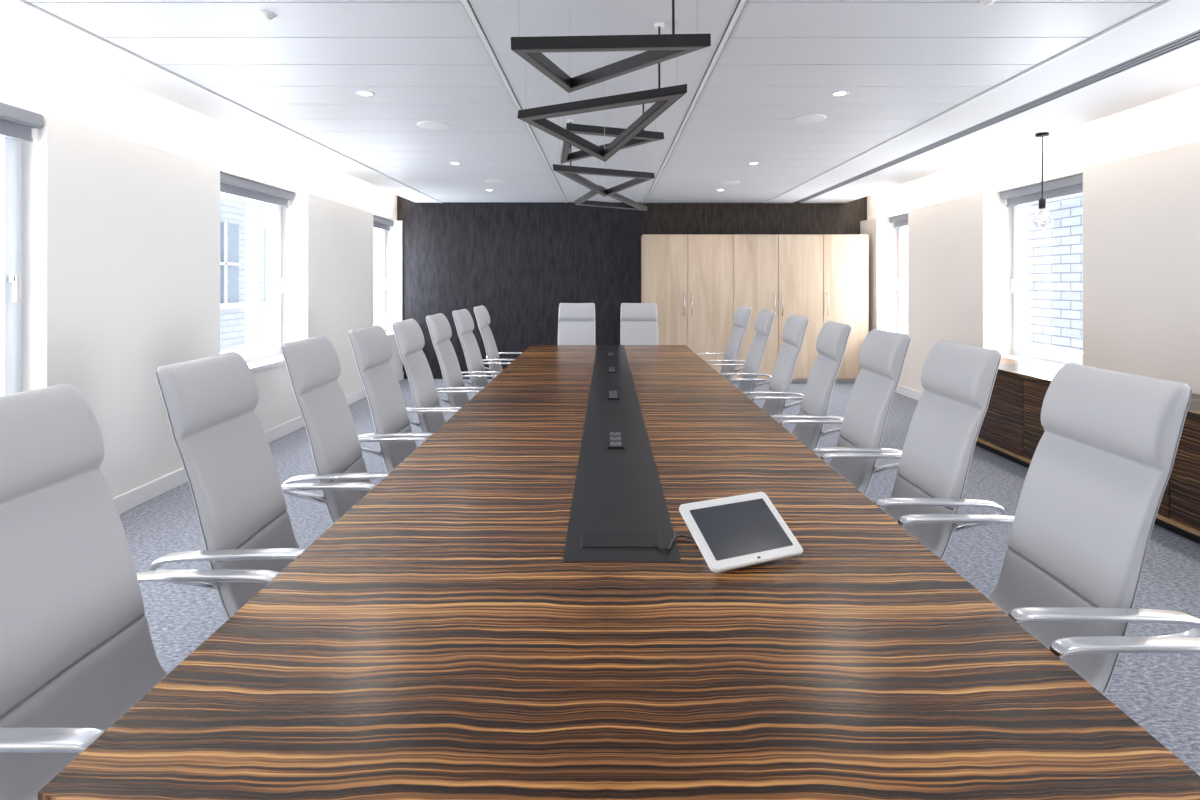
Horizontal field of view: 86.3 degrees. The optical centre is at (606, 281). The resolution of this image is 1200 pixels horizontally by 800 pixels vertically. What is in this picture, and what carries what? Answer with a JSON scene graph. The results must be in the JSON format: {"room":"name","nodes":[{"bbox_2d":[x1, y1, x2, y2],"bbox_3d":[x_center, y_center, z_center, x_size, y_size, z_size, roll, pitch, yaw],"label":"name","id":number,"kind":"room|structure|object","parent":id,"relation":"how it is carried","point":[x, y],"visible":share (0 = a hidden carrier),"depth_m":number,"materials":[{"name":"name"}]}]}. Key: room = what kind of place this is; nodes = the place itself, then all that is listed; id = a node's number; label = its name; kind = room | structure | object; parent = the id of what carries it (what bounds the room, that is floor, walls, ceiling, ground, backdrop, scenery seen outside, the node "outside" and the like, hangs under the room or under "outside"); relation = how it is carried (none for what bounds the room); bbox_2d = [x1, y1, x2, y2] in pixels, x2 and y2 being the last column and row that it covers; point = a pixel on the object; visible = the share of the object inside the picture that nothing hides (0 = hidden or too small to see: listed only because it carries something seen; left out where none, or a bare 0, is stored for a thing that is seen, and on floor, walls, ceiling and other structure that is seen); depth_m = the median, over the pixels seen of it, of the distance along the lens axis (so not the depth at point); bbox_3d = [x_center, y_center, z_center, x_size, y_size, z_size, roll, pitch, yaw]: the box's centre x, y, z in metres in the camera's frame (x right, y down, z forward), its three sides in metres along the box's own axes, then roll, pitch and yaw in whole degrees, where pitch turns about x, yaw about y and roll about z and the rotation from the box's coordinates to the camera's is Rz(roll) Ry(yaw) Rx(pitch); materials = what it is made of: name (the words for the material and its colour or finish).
{"room":"conference room","nodes":[
{"label":"conference room","id":0,"kind":"room"},
{"bbox_2d":[0,31,402,497],"bbox_3d":[-3.135,-0.025,3.150,0.370,2.850,12.300,0,0,0],"label":"wall","id":1,"kind":"structure","parent":0,"point":[121,180],"depth_m":4.10,"materials":[{"name":"white paint"}]},
{"bbox_2d":[0,135,20,395],"bbox_3d":[-3.083,-0.085,2.655,0.135,1.472,1.312,0,0,0],"label":"window","id":2,"kind":"structure","parent":1,"relation":"in","point":[7,144],"depth_m":3.27,"materials":[{"name":"white"}]},
{"bbox_2d":[16,139,21,392],"bbox_3d":[-3.125,-0.085,2.655,0.090,1.590,1.430,0,0,0],"label":"frame","id":3,"kind":"object","parent":1,"relation":"attached to","point":[18,142],"visible":0.06,"depth_m":3.35,"materials":[{"name":"white"}]},
{"bbox_2d":[0,102,43,141],"bbox_3d":[-2.995,-0.804,2.655,0.090,0.148,1.410,0,0,0],"label":"roller blind","id":4,"kind":"object","parent":1,"relation":"attached to","point":[15,122],"visible":1,"depth_m":3.24,"materials":[{"name":"grey fabric"}]},
{"bbox_2d":[220,192,283,356],"bbox_3d":[-3.212,-0.085,5.595,0.135,1.472,1.312,0,0,0],"label":"window","id":5,"kind":"structure","parent":1,"relation":"in","point":[273,343],"depth_m":6.19,"materials":[{"name":"white"}]},
{"bbox_2d":[220,172,293,207],"bbox_3d":[-3.125,-0.804,5.595,0.090,0.148,1.410,0,0,0],"label":"roller blind","id":6,"kind":"object","parent":1,"relation":"attached to","point":[229,184],"visible":0.59,"depth_m":5.63,"materials":[{"name":"grey fabric"}]},
{"bbox_2d":[113,371,403,513],"bbox_3d":[-2.942,1.345,3.150,0.016,0.110,12.300,0,0,0],"label":"baseboard","id":7,"kind":"structure","parent":1,"relation":"attached to","point":[124,502],"depth_m":4.29,"materials":[{"name":"white paint"}]},
{"bbox_2d":[242,206,280,361],"bbox_3d":[-3.255,-0.085,5.595,0.090,1.590,1.430,0,0,0],"label":"frame","id":8,"kind":"object","parent":1,"relation":"attached to","point":[247,358],"visible":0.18,"depth_m":6.16,"materials":[{"name":"white"}]},
{"bbox_2d":[246,354,284,371],"bbox_3d":[-3.070,0.725,5.595,0.280,0.030,1.430,0,0,0],"label":"window sill","id":9,"kind":"structure","parent":1,"relation":"attached to","point":[254,365],"depth_m":5.64,"materials":[{"name":"white paint"}]},
{"bbox_2d":[373,228,384,327],"bbox_3d":[-3.215,-0.085,8.640,0.090,1.472,1.002,0,0,0],"label":"window","id":10,"kind":"structure","parent":1,"relation":"in","point":[380,233],"depth_m":9.08,"materials":[{"name":"white glass"}]},
{"bbox_2d":[373,215,393,230],"bbox_3d":[-3.105,-0.804,8.640,0.090,0.148,1.100,0,0,0],"label":"roller blind","id":11,"kind":"object","parent":1,"relation":"attached to","point":[378,222],"visible":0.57,"depth_m":8.80,"materials":[{"name":"grey fabric"}]},
{"bbox_2d":[385,331,394,336],"bbox_3d":[-3.060,0.725,8.640,0.260,0.030,1.120,0,0,0],"label":"window sill","id":12,"kind":"structure","parent":1,"relation":"attached to","point":[389,333],"depth_m":8.82,"materials":[{"name":"white paint"}]},
{"bbox_2d":[0,0,564,202],"bbox_3d":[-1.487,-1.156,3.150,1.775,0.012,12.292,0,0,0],"label":"ceiling","id":13,"kind":"structure","parent":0,"point":[303,69],"depth_m":3.55,"materials":[{"name":"grey paint"}]},
{"bbox_2d":[258,11,275,20],"bbox_3d":[-1.460,-1.139,2.750,0.070,0.022,0.070,0,0,0],"label":"smoke detector","id":14,"kind":"object","parent":13,"relation":"attached to","point":[265,15],"visible":1,"depth_m":2.73,"materials":[{"name":"white plastic"}]},
{"bbox_2d":[417,121,449,129],"bbox_3d":[-1.270,-1.147,4.690,0.240,0.007,0.240,0,0,0],"label":"ceiling speaker","id":15,"kind":"object","parent":13,"relation":"in","point":[434,125],"depth_m":4.68},
{"bbox_2d":[485,179,505,182],"bbox_3d":[-1.270,-1.147,7.300,0.240,0.007,0.240,0,0,0],"label":"ceiling speaker","id":16,"kind":"object","parent":13,"relation":"in","point":[489,181],"depth_m":7.29},
{"bbox_2d":[468,0,739,202],"bbox_3d":[0.000,-1.192,3.150,5.200,0.015,12.300,0,0,0],"label":"ceiling","id":17,"kind":"structure","parent":0,"point":[468,0],"depth_m":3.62,"materials":[{"name":"white paint"}]},
{"bbox_2d":[356,91,374,95],"bbox_3d":[-1.470,-1.148,3.900,0.110,0.004,0.110,0,0,0],"label":"recessed light","id":18,"kind":"object","parent":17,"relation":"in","point":[362,93],"visible":1,"depth_m":3.90,"materials":[{"name":"white paint"}]},
{"bbox_2d":[560,141,591,163],"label":"pendant light","id":19,"kind":"object","parent":17,"relation":"hanging from","point":[565,157],"depth_m":4.05,"materials":[{"name":"black metal"}]},
{"bbox_2d":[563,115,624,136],"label":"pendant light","id":20,"kind":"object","parent":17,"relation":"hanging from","point":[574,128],"depth_m":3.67,"materials":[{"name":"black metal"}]},
{"bbox_2d":[517,22,686,161],"bbox_3d":[-0.061,-0.889,2.922,0.540,0.522,0.707,0,0,-31],"label":"pendant light","id":21,"kind":"object","parent":17,"relation":"hanging from","point":[665,97],"visible":0.87,"depth_m":2.95,"materials":[{"name":"black metal"}]},
{"bbox_2d":[520,93,683,160],"bbox_3d":[-0.061,-0.723,2.920,0.515,0.188,0.676,0,0,-31],"label":"diffuser","id":22,"kind":"object","parent":21,"relation":"attached to","point":[537,117],"depth_m":2.97,"materials":[{"name":"grey"}]},
{"bbox_2d":[553,119,654,196],"bbox_3d":[-0.144,-0.927,4.798,0.878,0.447,0.561,0,0,-44],"label":"pendant light","id":23,"kind":"object","parent":17,"relation":"hanging from","point":[572,172],"visible":0.84,"depth_m":4.76,"materials":[{"name":"black metal"}]},
{"bbox_2d":[555,170,653,196],"bbox_3d":[-0.136,-0.751,4.800,0.852,0.095,0.539,0,0,-44],"label":"diffuser","id":24,"kind":"object","parent":23,"relation":"attached to","point":[639,177],"depth_m":4.81,"materials":[{"name":"grey plastic"}]},
{"bbox_2d":[511,0,710,92],"bbox_3d":[0.013,-0.974,2.475,0.688,0.352,0.551,0,0,0],"label":"pendant light","id":25,"kind":"object","parent":17,"relation":"hanging from","point":[659,48],"visible":1,"depth_m":2.21,"materials":[{"name":"black metal"}]},
{"bbox_2d":[514,46,706,92],"bbox_3d":[0.011,-0.807,2.472,0.665,0.018,0.532,0,0,0],"label":"diffuser","id":26,"kind":"object","parent":25,"relation":"attached to","point":[531,54],"depth_m":2.33,"materials":[{"name":"grey"}]},
{"bbox_2d":[575,159,647,210],"bbox_3d":[0.155,-0.925,5.922,0.802,0.450,0.429,0,0,-30],"label":"pendant light","id":27,"kind":"object","parent":17,"relation":"hanging from","point":[627,203],"visible":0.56,"depth_m":5.96,"materials":[{"name":"black metal"}]},
{"bbox_2d":[576,193,645,210],"bbox_3d":[0.149,-0.751,5.915,0.772,0.102,0.406,0,0,-30],"label":"diffuser","id":28,"kind":"object","parent":27,"relation":"attached to","point":[627,203],"depth_m":5.98,"materials":[{"name":"grey"}]},
{"bbox_2d":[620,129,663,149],"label":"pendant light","id":29,"kind":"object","parent":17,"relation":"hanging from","point":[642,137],"depth_m":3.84,"materials":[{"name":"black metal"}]},
{"bbox_2d":[562,131,661,163],"bbox_3d":[0.018,-0.814,3.874,0.623,0.098,0.532,0,0,0],"label":"diffuser","id":30,"kind":"object","parent":29,"relation":"attached to","point":[641,138],"depth_m":3.87,"materials":[{"name":"grey plastic"}]},
{"bbox_2d":[831,91,849,95],"bbox_3d":[1.420,-1.148,3.900,0.110,0.004,0.110,0,0,0],"label":"recessed light","id":31,"kind":"object","parent":17,"relation":"in","point":[836,93],"visible":1,"depth_m":3.90,"materials":[{"name":"white paint"}]},
{"bbox_2d":[979,0,995,5],"bbox_3d":[1.550,-1.139,2.600,0.070,0.022,0.070,0,0,0],"label":"smoke detector","id":32,"kind":"object","parent":17,"relation":"attached to","point":[984,2],"visible":1,"depth_m":2.60,"materials":[{"name":"white plastic"}]},
{"bbox_2d":[397,195,866,234],"bbox_3d":[0.380,-0.050,9.375,7.400,2.900,0.150,0,0,0],"label":"wall","id":33,"kind":"structure","parent":0,"point":[796,217],"depth_m":9.30,"materials":[{"name":"black wood"}]},
{"bbox_2d":[403,202,641,378],"bbox_3d":[-1.225,0.125,9.270,3.450,2.550,0.060,0,0,0],"label":"wall panel","id":34,"kind":"object","parent":33,"relation":"attached to","point":[518,261],"visible":0.71,"depth_m":9.24,"materials":[{"name":"black wood"}]},
{"bbox_2d":[14,0,1174,203],"bbox_3d":[-0.050,-1.150,3.150,4.700,0.020,12.300,0,0,0],"label":"trim","id":35,"kind":"structure","parent":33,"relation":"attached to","point":[466,4],"depth_m":3.52,"materials":[{"name":"white paint"}]},
{"bbox_2d":[119,379,1199,773],"bbox_3d":[0.380,1.450,3.150,7.600,0.100,12.500,0,0,0],"label":"floor","id":36,"kind":"structure","parent":0,"point":[1160,693],"depth_m":3.28,"materials":[{"name":"carpet"}]},
{"bbox_2d":[0,384,279,799],"bbox_3d":[-0.917,0.816,1.282,0.731,1.166,0.650,0,0,0],"label":"chair","id":37,"kind":"object","parent":36,"relation":"on","point":[77,651],"visible":0.7,"depth_m":1.32,"materials":[{"name":"grey leather"}]},
{"bbox_2d":[148,352,375,618],"bbox_3d":[-0.929,0.816,1.985,0.686,1.166,0.625,0,0,-3],"label":"chair","id":38,"kind":"object","parent":36,"relation":"on","point":[210,403],"visible":0.59,"depth_m":1.89,"materials":[{"name":"grey leather"}]},
{"bbox_2d":[281,335,427,523],"bbox_3d":[-0.925,0.816,2.647,0.694,1.166,0.631,0,0,-4],"label":"chair","id":39,"kind":"object","parent":36,"relation":"on","point":[313,367],"visible":0.44,"depth_m":2.55,"materials":[{"name":"grey leather"}]},
{"bbox_2d":[348,325,458,472],"bbox_3d":[-0.929,0.816,3.302,0.686,1.166,0.628,0,0,-1],"label":"chair","id":40,"kind":"object","parent":36,"relation":"on","point":[371,346],"visible":0.51,"depth_m":3.21,"materials":[{"name":"grey leather"}]},
{"bbox_2d":[392,319,480,437],"bbox_3d":[-0.929,0.816,3.937,0.686,1.166,0.626,0,0,-2],"label":"chair","id":41,"kind":"object","parent":36,"relation":"on","point":[408,333],"visible":0.44,"depth_m":3.84,"materials":[{"name":"grey leather"}]},
{"bbox_2d":[426,313,496,414],"bbox_3d":[-0.927,0.816,4.639,0.693,1.166,0.631,0,0,-1],"label":"chair","id":42,"kind":"object","parent":36,"relation":"on","point":[439,327],"visible":0.54,"depth_m":4.52,"materials":[{"name":"grey leather"}]},
{"bbox_2d":[452,309,511,394],"bbox_3d":[-0.929,0.816,5.409,0.686,1.166,0.625,0,0,1],"label":"chair","id":43,"kind":"object","parent":36,"relation":"on","point":[463,320],"visible":0.57,"depth_m":5.30,"materials":[{"name":"grey leather"}]},
{"bbox_2d":[474,305,522,378],"bbox_3d":[-0.916,0.816,6.215,0.729,1.166,0.648,0,0,-1],"label":"chair","id":44,"kind":"object","parent":36,"relation":"on","point":[481,313],"visible":0.52,"depth_m":6.08,"materials":[{"name":"grey leather"}]},
{"bbox_2d":[558,303,595,344],"bbox_3d":[-0.334,0.816,6.844,0.628,1.166,0.686,0,0,0],"label":"chair","id":45,"kind":"object","parent":36,"relation":"on","point":[576,321],"visible":0.34,"depth_m":7.08,"materials":[{"name":"grey leather"}]},
{"bbox_2d":[38,345,1199,799],"bbox_3d":[0.013,1.024,3.650,1.595,0.751,5.900,0,0,0],"label":"conference table","id":46,"kind":"object","parent":36,"relation":"on","point":[451,635],"visible":0.97,"depth_m":1.13,"materials":[{"name":"brown wood"}]},
{"bbox_2d":[607,353,614,356],"bbox_3d":[0.035,0.644,5.700,0.068,0.009,0.260,0,0,0],"label":"module","id":47,"kind":"object","parent":46,"relation":"on","point":[608,354],"visible":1,"depth_m":5.63,"materials":[{"name":"black plastic"}]},
{"bbox_2d":[607,367,616,372],"bbox_3d":[0.035,0.644,4.700,0.068,0.009,0.260,0,0,0],"label":"module","id":48,"kind":"object","parent":46,"relation":"on","point":[609,369],"visible":1,"depth_m":4.64,"materials":[{"name":"black plastic"}]},
{"bbox_2d":[607,390,618,399],"bbox_3d":[0.035,0.644,3.660,0.068,0.009,0.260,0,0,0],"label":"module","id":49,"kind":"object","parent":46,"relation":"on","point":[611,394],"visible":1,"depth_m":3.63,"materials":[{"name":"black plastic"}]},
{"bbox_2d":[607,432,624,448],"bbox_3d":[0.035,0.644,2.620,0.068,0.009,0.260,0,0,0],"label":"module","id":50,"kind":"object","parent":46,"relation":"on","point":[615,440],"visible":1,"depth_m":2.59,"materials":[{"name":"black plastic"}]},
{"bbox_2d":[610,432,620,435],"bbox_3d":[0.035,0.641,2.702,0.044,0.002,0.056,0,0,0],"label":"socket","id":51,"kind":"object","parent":50,"relation":"attached to","point":[611,433],"depth_m":2.70,"materials":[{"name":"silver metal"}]},
{"bbox_2d":[610,437,620,439],"bbox_3d":[0.035,0.641,2.620,0.044,0.002,0.056,0,0,0],"label":"socket","id":52,"kind":"object","parent":50,"relation":"attached to","point":[611,438],"depth_m":2.62,"materials":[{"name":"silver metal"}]},
{"bbox_2d":[610,442,621,445],"bbox_3d":[0.035,0.641,2.538,0.044,0.002,0.056,0,0,0],"label":"socket","id":53,"kind":"object","parent":50,"relation":"attached to","point":[611,443],"depth_m":2.53,"materials":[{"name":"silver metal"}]},
{"bbox_2d":[580,532,661,548],"bbox_3d":[0.035,0.647,1.607,0.200,0.004,0.107,0,0,0],"label":"flap","id":54,"kind":"object","parent":46,"relation":"on","point":[589,540],"visible":1,"depth_m":1.60,"materials":[{"name":"grey metal"}]},
{"bbox_2d":[655,535,694,550],"bbox_3d":[0.186,0.642,1.583,0.140,0.006,0.077,0,0,-10],"label":"cable","id":55,"kind":"object","parent":46,"relation":"on","point":[678,536],"visible":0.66,"depth_m":1.59,"materials":[{"name":"black plastic"}]},
{"bbox_2d":[679,492,802,572],"bbox_3d":[0.318,0.593,1.527,0.254,0.111,0.159,0,0,-23],"label":"tablet","id":56,"kind":"object","parent":46,"relation":"on","point":[733,532],"visible":1,"depth_m":1.51,"materials":[{"name":"white plastic"}]},
{"bbox_2d":[620,303,657,344],"bbox_3d":[0.345,0.816,6.834,0.628,1.166,0.706,0,0,0],"label":"chair","id":57,"kind":"object","parent":36,"relation":"on","point":[638,321],"visible":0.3,"depth_m":7.08,"materials":[{"name":"grey leather"}]},
{"bbox_2d":[696,306,751,382],"bbox_3d":[1.007,0.816,6.158,0.731,1.166,0.649,0,0,-1],"label":"chair","id":58,"kind":"object","parent":36,"relation":"on","point":[742,314],"visible":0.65,"depth_m":6.04,"materials":[{"name":"grey leather"}]},
{"bbox_2d":[710,309,775,398],"bbox_3d":[1.007,0.816,5.304,0.728,1.166,0.646,0,0,2],"label":"chair","id":59,"kind":"object","parent":36,"relation":"on","point":[765,318],"visible":0.58,"depth_m":5.17,"materials":[{"name":"grey leather"}]},
{"bbox_2d":[641,234,868,382],"bbox_3d":[2.046,0.372,8.998,3.107,2.055,0.464,0,0,0],"label":"cupboard","id":60,"kind":"object","parent":36,"relation":"on","point":[697,284],"visible":0.69,"depth_m":8.80,"materials":[{"name":"brown wood"}]},
{"bbox_2d":[729,314,808,422],"bbox_3d":[1.019,0.816,4.455,0.686,1.166,0.626,0,0,3],"label":"chair","id":61,"kind":"object","parent":36,"relation":"on","point":[794,330],"visible":0.57,"depth_m":4.33,"materials":[{"name":"grey leather"}]},
{"bbox_2d":[752,321,850,449],"bbox_3d":[1.014,0.816,3.697,0.697,1.166,0.631,0,0,4],"label":"chair","id":62,"kind":"object","parent":36,"relation":"on","point":[832,340],"visible":0.56,"depth_m":3.59,"materials":[{"name":"grey leather"}]},
{"bbox_2d":[779,329,910,494],"bbox_3d":[1.019,0.816,3.019,0.686,1.166,0.627,0,0,2],"label":"chair","id":63,"kind":"object","parent":36,"relation":"on","point":[882,354],"visible":0.59,"depth_m":2.94,"materials":[{"name":"grey leather"}]},
{"bbox_2d":[820,341,1005,559],"bbox_3d":[1.019,0.816,2.386,0.686,1.166,0.626,0,0,1],"label":"chair","id":64,"kind":"object","parent":36,"relation":"on","point":[957,380],"visible":0.58,"depth_m":2.30,"materials":[{"name":"grey leather"}]},
{"bbox_2d":[897,363,1199,695],"bbox_3d":[1.016,0.816,1.660,0.693,1.166,0.631,0,0,1],"label":"chair","id":65,"kind":"object","parent":36,"relation":"on","point":[1100,468],"visible":0.66,"depth_m":1.60,"materials":[{"name":"grey leather"}]},
{"bbox_2d":[975,357,1199,543],"bbox_3d":[3.370,1.048,4.175,0.580,0.705,3.750,0,0,0],"label":"sideboard","id":66,"kind":"object","parent":36,"relation":"on","point":[1012,429],"visible":0.19,"depth_m":4.68,"materials":[{"name":"brown wood"}]},
{"bbox_2d":[1049,636,1199,775],"bbox_3d":[1.019,0.816,0.984,0.686,1.166,0.626,0,0,0],"label":"chair","id":67,"kind":"object","parent":36,"relation":"on","point":[1069,646],"visible":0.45,"depth_m":1.26,"materials":[{"name":"silver metal"}]},
{"bbox_2d":[647,0,1163,202],"bbox_3d":[1.425,-1.156,3.150,1.700,0.012,12.292,0,0,0],"label":"ceiling tiles","id":68,"kind":"structure","parent":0,"point":[902,64],"depth_m":3.55,"materials":[{"name":"white tile"}]},
{"bbox_2d":[720,181,739,184],"bbox_3d":[1.420,-1.147,7.400,0.240,0.007,0.240,0,0,0],"label":"ceiling speaker","id":69,"kind":"object","parent":68,"relation":"in","point":[724,182],"depth_m":7.37},
{"bbox_2d":[791,114,826,122],"bbox_3d":[1.420,-1.147,4.500,0.240,0.007,0.240,0,0,0],"label":"ceiling speaker","id":70,"kind":"object","parent":68,"relation":"in","point":[808,118],"depth_m":4.48},
{"bbox_2d":[764,0,1199,202],"bbox_3d":[2.877,-1.178,3.150,1.187,0.064,12.300,0,0,0],"label":"ceiling","id":71,"kind":"structure","parent":0,"point":[1177,71],"depth_m":4.09,"materials":[{"name":"white paint"}]},
{"bbox_2d":[796,30,1199,201],"bbox_3d":[2.754,-1.173,3.120,0.124,0.053,12.200,0,0,0],"label":"grille","id":72,"kind":"object","parent":71,"relation":"attached to","point":[1193,37],"visible":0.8,"depth_m":4.00,"materials":[{"name":"grey metal"}]},
{"bbox_2d":[1035,132,1048,223],"bbox_3d":[3.360,-0.775,4.940,0.136,0.741,0.136,0,0,0],"label":"pendant lamp","id":73,"kind":"object","parent":71,"relation":"hanging from","point":[1042,201],"visible":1,"depth_m":4.93,"materials":[{"name":"black metal"}]},
{"bbox_2d":[1039,197,1045,208],"bbox_3d":[3.360,-0.610,4.940,0.048,0.090,0.048,0,0,0],"label":"socket","id":74,"kind":"object","parent":73,"relation":"attached to","point":[1042,201],"depth_m":4.92,"materials":[{"name":"black metal"}]},
{"bbox_2d":[860,86,1199,394],"bbox_3d":[3.880,-0.025,3.150,0.400,2.850,12.300,0,0,0],"label":"wall","id":75,"kind":"structure","parent":0,"point":[1139,166],"depth_m":4.89,"materials":[{"name":"white paint"}]},
{"bbox_2d":[889,213,907,227],"bbox_3d":[3.885,-0.804,8.270,0.090,0.148,0.880,0,0,0],"label":"roller blind","id":76,"kind":"object","parent":75,"relation":"attached to","point":[900,220],"visible":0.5,"depth_m":8.45,"materials":[{"name":"grey fabric"}]},
{"bbox_2d":[898,227,907,334],"bbox_3d":[4.015,-0.085,8.270,0.090,1.590,0.900,0,0,0],"label":"frame","id":77,"kind":"object","parent":75,"relation":"attached to","point":[899,331],"visible":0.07,"depth_m":8.72,"materials":[{"name":"white"}]},
{"bbox_2d":[899,226,907,331],"bbox_3d":[3.995,-0.085,8.270,0.090,1.472,0.782,0,0,0],"label":"window","id":78,"kind":"structure","parent":75,"relation":"in","point":[903,231],"depth_m":8.60,"materials":[{"name":"white"}]},
{"bbox_2d":[895,384,921,400],"bbox_3d":[3.672,1.345,3.150,0.016,0.110,12.300,0,0,0],"label":"baseboard","id":79,"kind":"structure","parent":75,"relation":"attached to","point":[903,390],"depth_m":7.78,"materials":[{"name":"white paint"}]},
{"bbox_2d":[1001,355,1065,367],"bbox_3d":[3.815,0.725,5.605,0.310,0.030,1.310,0,0,0],"label":"window sill","id":80,"kind":"structure","parent":75,"relation":"attached to","point":[1016,357],"depth_m":5.79,"materials":[{"name":"white paint"}]},
{"bbox_2d":[1001,174,1082,206],"bbox_3d":[3.885,-0.804,5.605,0.090,0.148,1.290,0,0,0],"label":"roller blind","id":81,"kind":"object","parent":75,"relation":"attached to","point":[1071,185],"visible":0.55,"depth_m":5.63,"materials":[{"name":"grey fabric"}]},
{"bbox_2d":[1011,203,1082,359],"bbox_3d":[3.973,-0.085,5.605,0.135,1.472,1.192,0,0,0],"label":"window","id":82,"kind":"structure","parent":75,"relation":"in","point":[1021,211],"depth_m":6.14,"materials":[{"name":"white"}]},
{"bbox_2d":[1013,206,1082,364],"bbox_3d":[4.015,-0.085,5.605,0.090,1.590,1.310,0,0,0],"label":"frame","id":83,"kind":"object","parent":75,"relation":"attached to","point":[1040,356],"visible":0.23,"depth_m":6.07,"materials":[{"name":"white paint"}]},
{"label":"outside","id":84,"kind":"structure","parent":0,"visible":0},
{"bbox_2d":[1028,193,1082,351],"bbox_3d":[8.000,-2.100,9.000,1.000,17.000,34.000,0,0,0],"label":"brick building","id":85,"kind":"structure","parent":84,"point":[1055,247],"depth_m":10.68,"materials":[{"name":"white brick"}]},
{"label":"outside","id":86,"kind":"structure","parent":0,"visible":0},
{"bbox_2d":[220,192,375,351],"bbox_3d":[-9.500,-2.100,8.000,1.000,17.000,36.000,0,0,0],"label":"facade","id":87,"kind":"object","parent":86,"point":[247,326],"visible":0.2,"depth_m":16.07,"materials":[{"name":"brick"}]},
{"bbox_2d":[220,222,267,303],"bbox_3d":[-9.000,-0.550,7.800,0.040,8.300,30.000,0,0,0],"label":"windows","id":88,"kind":"structure","parent":87,"relation":"in","point":[232,229],"depth_m":15.35,"materials":[{"name":"glass"}]},
{"bbox_2d":[220,222,267,308],"bbox_3d":[-8.925,-0.490,7.800,0.150,8.420,30.200,0,0,0],"label":"bars","id":89,"kind":"object","parent":88,"relation":"attached to","point":[225,305],"depth_m":15.00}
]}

